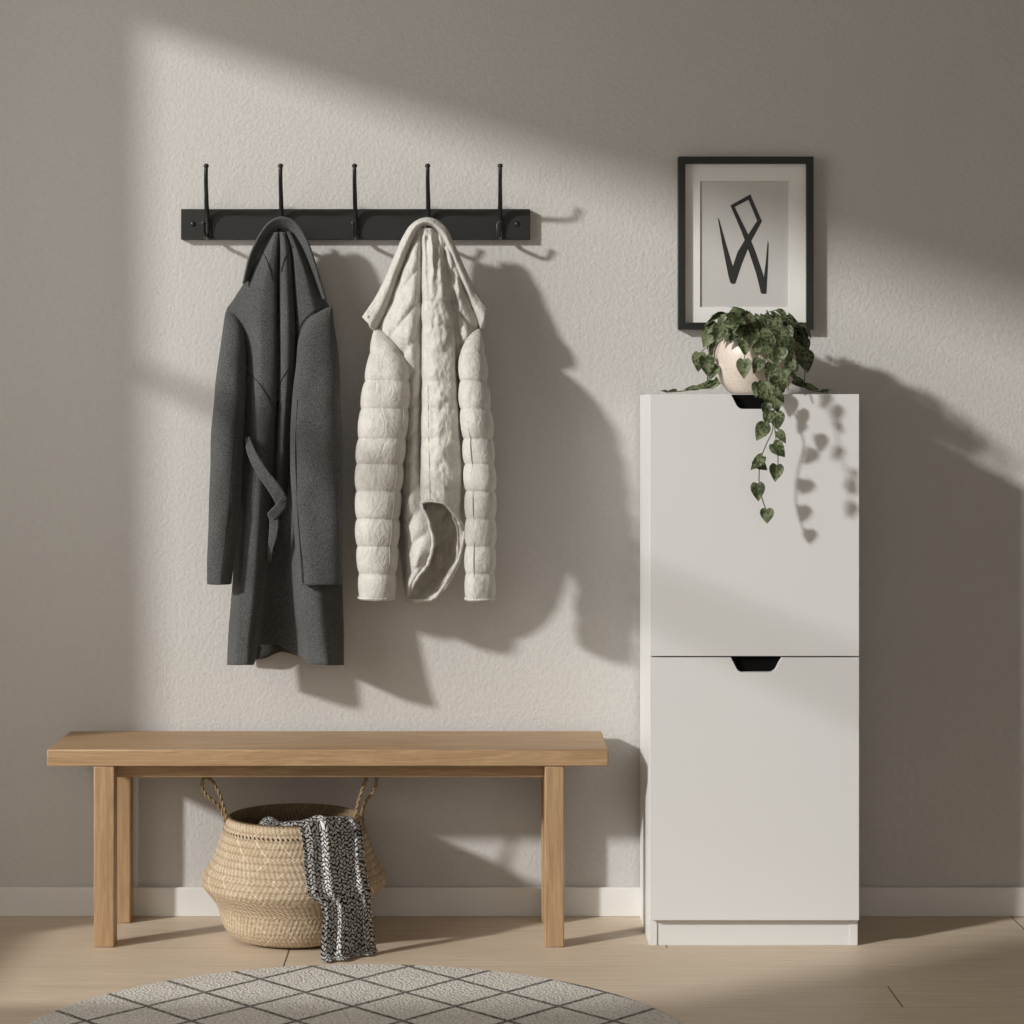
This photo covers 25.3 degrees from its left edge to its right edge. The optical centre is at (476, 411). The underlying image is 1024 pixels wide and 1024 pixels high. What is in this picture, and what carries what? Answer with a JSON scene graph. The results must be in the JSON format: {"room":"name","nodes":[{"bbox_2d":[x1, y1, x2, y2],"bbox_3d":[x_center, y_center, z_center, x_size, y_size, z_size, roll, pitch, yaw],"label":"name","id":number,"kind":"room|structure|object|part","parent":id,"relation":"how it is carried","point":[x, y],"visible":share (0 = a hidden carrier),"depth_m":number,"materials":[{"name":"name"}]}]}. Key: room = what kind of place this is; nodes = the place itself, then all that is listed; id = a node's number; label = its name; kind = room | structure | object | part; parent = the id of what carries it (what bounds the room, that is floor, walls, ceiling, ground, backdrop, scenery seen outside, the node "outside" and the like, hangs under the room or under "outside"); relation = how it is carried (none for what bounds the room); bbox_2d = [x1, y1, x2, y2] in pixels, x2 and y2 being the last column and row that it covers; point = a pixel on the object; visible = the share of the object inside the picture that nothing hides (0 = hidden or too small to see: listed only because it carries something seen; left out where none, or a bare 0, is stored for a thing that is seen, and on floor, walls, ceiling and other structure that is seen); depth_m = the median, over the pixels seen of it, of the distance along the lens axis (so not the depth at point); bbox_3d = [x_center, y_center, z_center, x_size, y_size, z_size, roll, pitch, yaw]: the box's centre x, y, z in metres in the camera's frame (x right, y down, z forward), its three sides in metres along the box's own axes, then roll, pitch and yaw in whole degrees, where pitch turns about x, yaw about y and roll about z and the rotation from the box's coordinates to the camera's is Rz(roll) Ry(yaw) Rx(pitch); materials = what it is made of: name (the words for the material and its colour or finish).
{"room":"entryway","nodes":[
{"label":"entryway","id":0,"kind":"room"},
{"bbox_2d":[0,0,1023,886],"bbox_3d":[0.150,-0.286,5.575,4.000,3.200,0.150,0,0,0],"label":"wall","id":1,"kind":"structure","parent":0,"point":[909,114],"depth_m":5.50,"materials":[{"name":"paint"}]},
{"bbox_2d":[181,163,529,239],"bbox_3d":[-0.292,-0.498,5.430,0.838,0.172,0.139,0,0,0],"label":"coat rack","id":2,"kind":"object","parent":1,"relation":"attached to","point":[206,223],"visible":0.89,"depth_m":5.48,"materials":[{"name":"black metal"}]},
{"bbox_2d":[207,217,343,664],"bbox_3d":[-0.468,0.068,5.389,0.321,1.060,0.190,0,0,5],"label":"coat","id":3,"kind":"object","parent":2,"relation":"hanging from","point":[275,525],"visible":1,"depth_m":5.35,"materials":[{"name":"grey fabric"}]},
{"bbox_3d":[-0.475,0.332,5.467,0.196,0.530,0.018,0,0,0],"label":"panel","id":4,"kind":"part","parent":3,"relation":"part of","materials":[{"name":"grey fabric"}]},
{"bbox_2d":[355,217,496,604],"bbox_3d":[-0.116,-0.003,5.335,0.337,0.910,0.150,0,0,10],"label":"puffer jacket","id":5,"kind":"object","parent":2,"relation":"hanging from","point":[425,473],"visible":1,"depth_m":5.30,"materials":[{"name":"beige fabric"}]},
{"bbox_2d":[0,887,1023,916],"bbox_3d":[0.150,1.179,5.494,3.700,0.070,0.013,0,0,0],"label":"baseboard","id":6,"kind":"structure","parent":1,"relation":"attached to","point":[14,901],"depth_m":5.49,"materials":[{"name":"paint"}]},
{"bbox_2d":[677,156,813,329],"bbox_3d":[0.645,-0.406,5.487,0.324,0.415,0.025,0,0,0],"label":"framed picture","id":7,"kind":"object","parent":1,"relation":"attached to","point":[745,224],"visible":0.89,"depth_m":5.49,"materials":[{"name":"paper"}]},
{"bbox_2d":[700,181,788,306],"bbox_3d":[0.645,-0.406,5.494,0.291,0.381,0.004,0,0,0],"label":"print","id":8,"kind":"object","parent":7,"relation":"attached to","point":[744,225],"depth_m":5.49,"materials":[{"name":"paper"}]},
{"bbox_2d":[0,917,1023,1023],"bbox_3d":[0.150,1.264,2.275,4.000,0.100,6.750,0,0,0],"label":"floor","id":9,"kind":"structure","parent":0,"point":[900,970],"depth_m":5.03,"materials":[{"name":"brown wood"}]},
{"bbox_2d":[200,777,386,947],"bbox_3d":[-0.422,1.018,5.278,0.426,0.386,0.426,0,0,41],"label":"basket","id":10,"kind":"object","parent":9,"relation":"on","point":[255,878],"visible":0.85,"depth_m":5.13,"materials":[{"name":"wicker"}]},
{"bbox_3d":[-0.604,0.913,5.266,0.070,0.148,0.033,0,0,0],"label":"handle","id":11,"kind":"part","parent":10,"relation":"part of","materials":[{"name":"wicker"}]},
{"bbox_2d":[258,815,377,962],"bbox_3d":[-0.390,1.059,5.215,0.219,0.306,0.404,0,0,-43],"label":"throw blanket","id":12,"kind":"object","parent":10,"relation":"on","point":[336,875],"visible":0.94,"depth_m":5.10,"materials":[{"name":"grey fabric"}]},
{"bbox_3d":[-0.256,0.903,5.266,0.057,0.156,0.028,0,0,0],"label":"handle","id":13,"kind":"part","parent":10,"relation":"part of","materials":[{"name":"wicker"}]},
{"bbox_2d":[47,731,608,946],"bbox_3d":[-0.338,0.989,5.320,1.274,0.449,0.300,0,0,0],"label":"bench","id":14,"kind":"object","parent":9,"relation":"on","point":[117,757],"visible":1,"depth_m":5.21,"materials":[{"name":"brown wood"}]},
{"bbox_3d":[-0.846,1.009,5.196,0.046,0.411,0.048,0,0,0],"label":"leg","id":15,"kind":"part","parent":14,"relation":"part of","materials":[{"name":"brown wood"}]},
{"bbox_3d":[-0.846,1.009,5.440,0.046,0.411,0.046,0,0,0],"label":"leg","id":16,"kind":"part","parent":14,"relation":"part of","materials":[{"name":"brown wood"}]},
{"bbox_3d":[-0.338,0.784,5.320,1.274,0.038,0.300,0,0,0],"label":"seat","id":17,"kind":"part","parent":14,"relation":"part of","materials":[{"name":"brown wood"}]},
{"bbox_3d":[0.175,1.009,5.440,0.044,0.411,0.046,0,0,0],"label":"leg","id":18,"kind":"part","parent":14,"relation":"part of","materials":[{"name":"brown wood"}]},
{"bbox_3d":[0.175,1.009,5.196,0.044,0.411,0.048,0,0,0],"label":"leg","id":19,"kind":"part","parent":14,"relation":"part of","materials":[{"name":"brown wood"}]},
{"bbox_2d":[28,964,681,1023],"bbox_3d":[-0.240,1.208,4.300,1.350,0.012,1.350,0,0,0],"label":"round rug","id":20,"kind":"object","parent":9,"relation":"on","point":[338,993],"visible":1,"depth_m":4.66,"materials":[{"name":"white fabric"}]},
{"bbox_2d":[640,394,858,944],"bbox_3d":[0.629,0.587,5.330,0.474,1.254,0.313,0,0,0],"label":"cabinet","id":21,"kind":"object","parent":9,"relation":"on","point":[749,625],"visible":0.96,"depth_m":5.17,"materials":[{"name":"white paint"}]},
{"bbox_3d":[0.401,0.587,5.340,0.018,1.254,0.294,0,0,0],"label":"panel","id":22,"kind":"part","parent":21,"relation":"part of","materials":[{"name":"white paint"}]},
{"bbox_3d":[0.629,0.566,5.483,0.438,1.176,0.006,0,0,0],"label":"panel","id":23,"kind":"part","parent":21,"relation":"part of","materials":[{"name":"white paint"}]},
{"bbox_2d":[661,307,828,522],"bbox_3d":[0.657,0.003,5.258,0.314,0.493,0.347,0,0,-43],"label":"potted plant","id":24,"kind":"object","parent":21,"relation":"on","point":[760,355],"visible":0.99,"depth_m":5.18,"materials":[{"name":"green plant"}]},
{"bbox_3d":[0.646,-0.121,5.295,0.197,0.160,0.197,0,0,0],"label":"pot","id":25,"kind":"part","parent":24,"relation":"part of","materials":[{"name":"white ceramic"}]},
{"bbox_3d":[0.629,0.855,5.182,0.474,0.596,0.018,0,0,0],"label":"door","id":26,"kind":"part","parent":21,"relation":"part of","materials":[{"name":"white paint"}]},
{"bbox_3d":[0.629,0.257,5.182,0.474,0.594,0.018,0,0,0],"label":"door","id":27,"kind":"part","parent":21,"relation":"part of","materials":[{"name":"white paint"}]},
{"bbox_3d":[0.858,0.587,5.340,0.018,1.254,0.294,0,0,0],"label":"panel","id":28,"kind":"part","parent":21,"relation":"part of","materials":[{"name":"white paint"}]}
]}

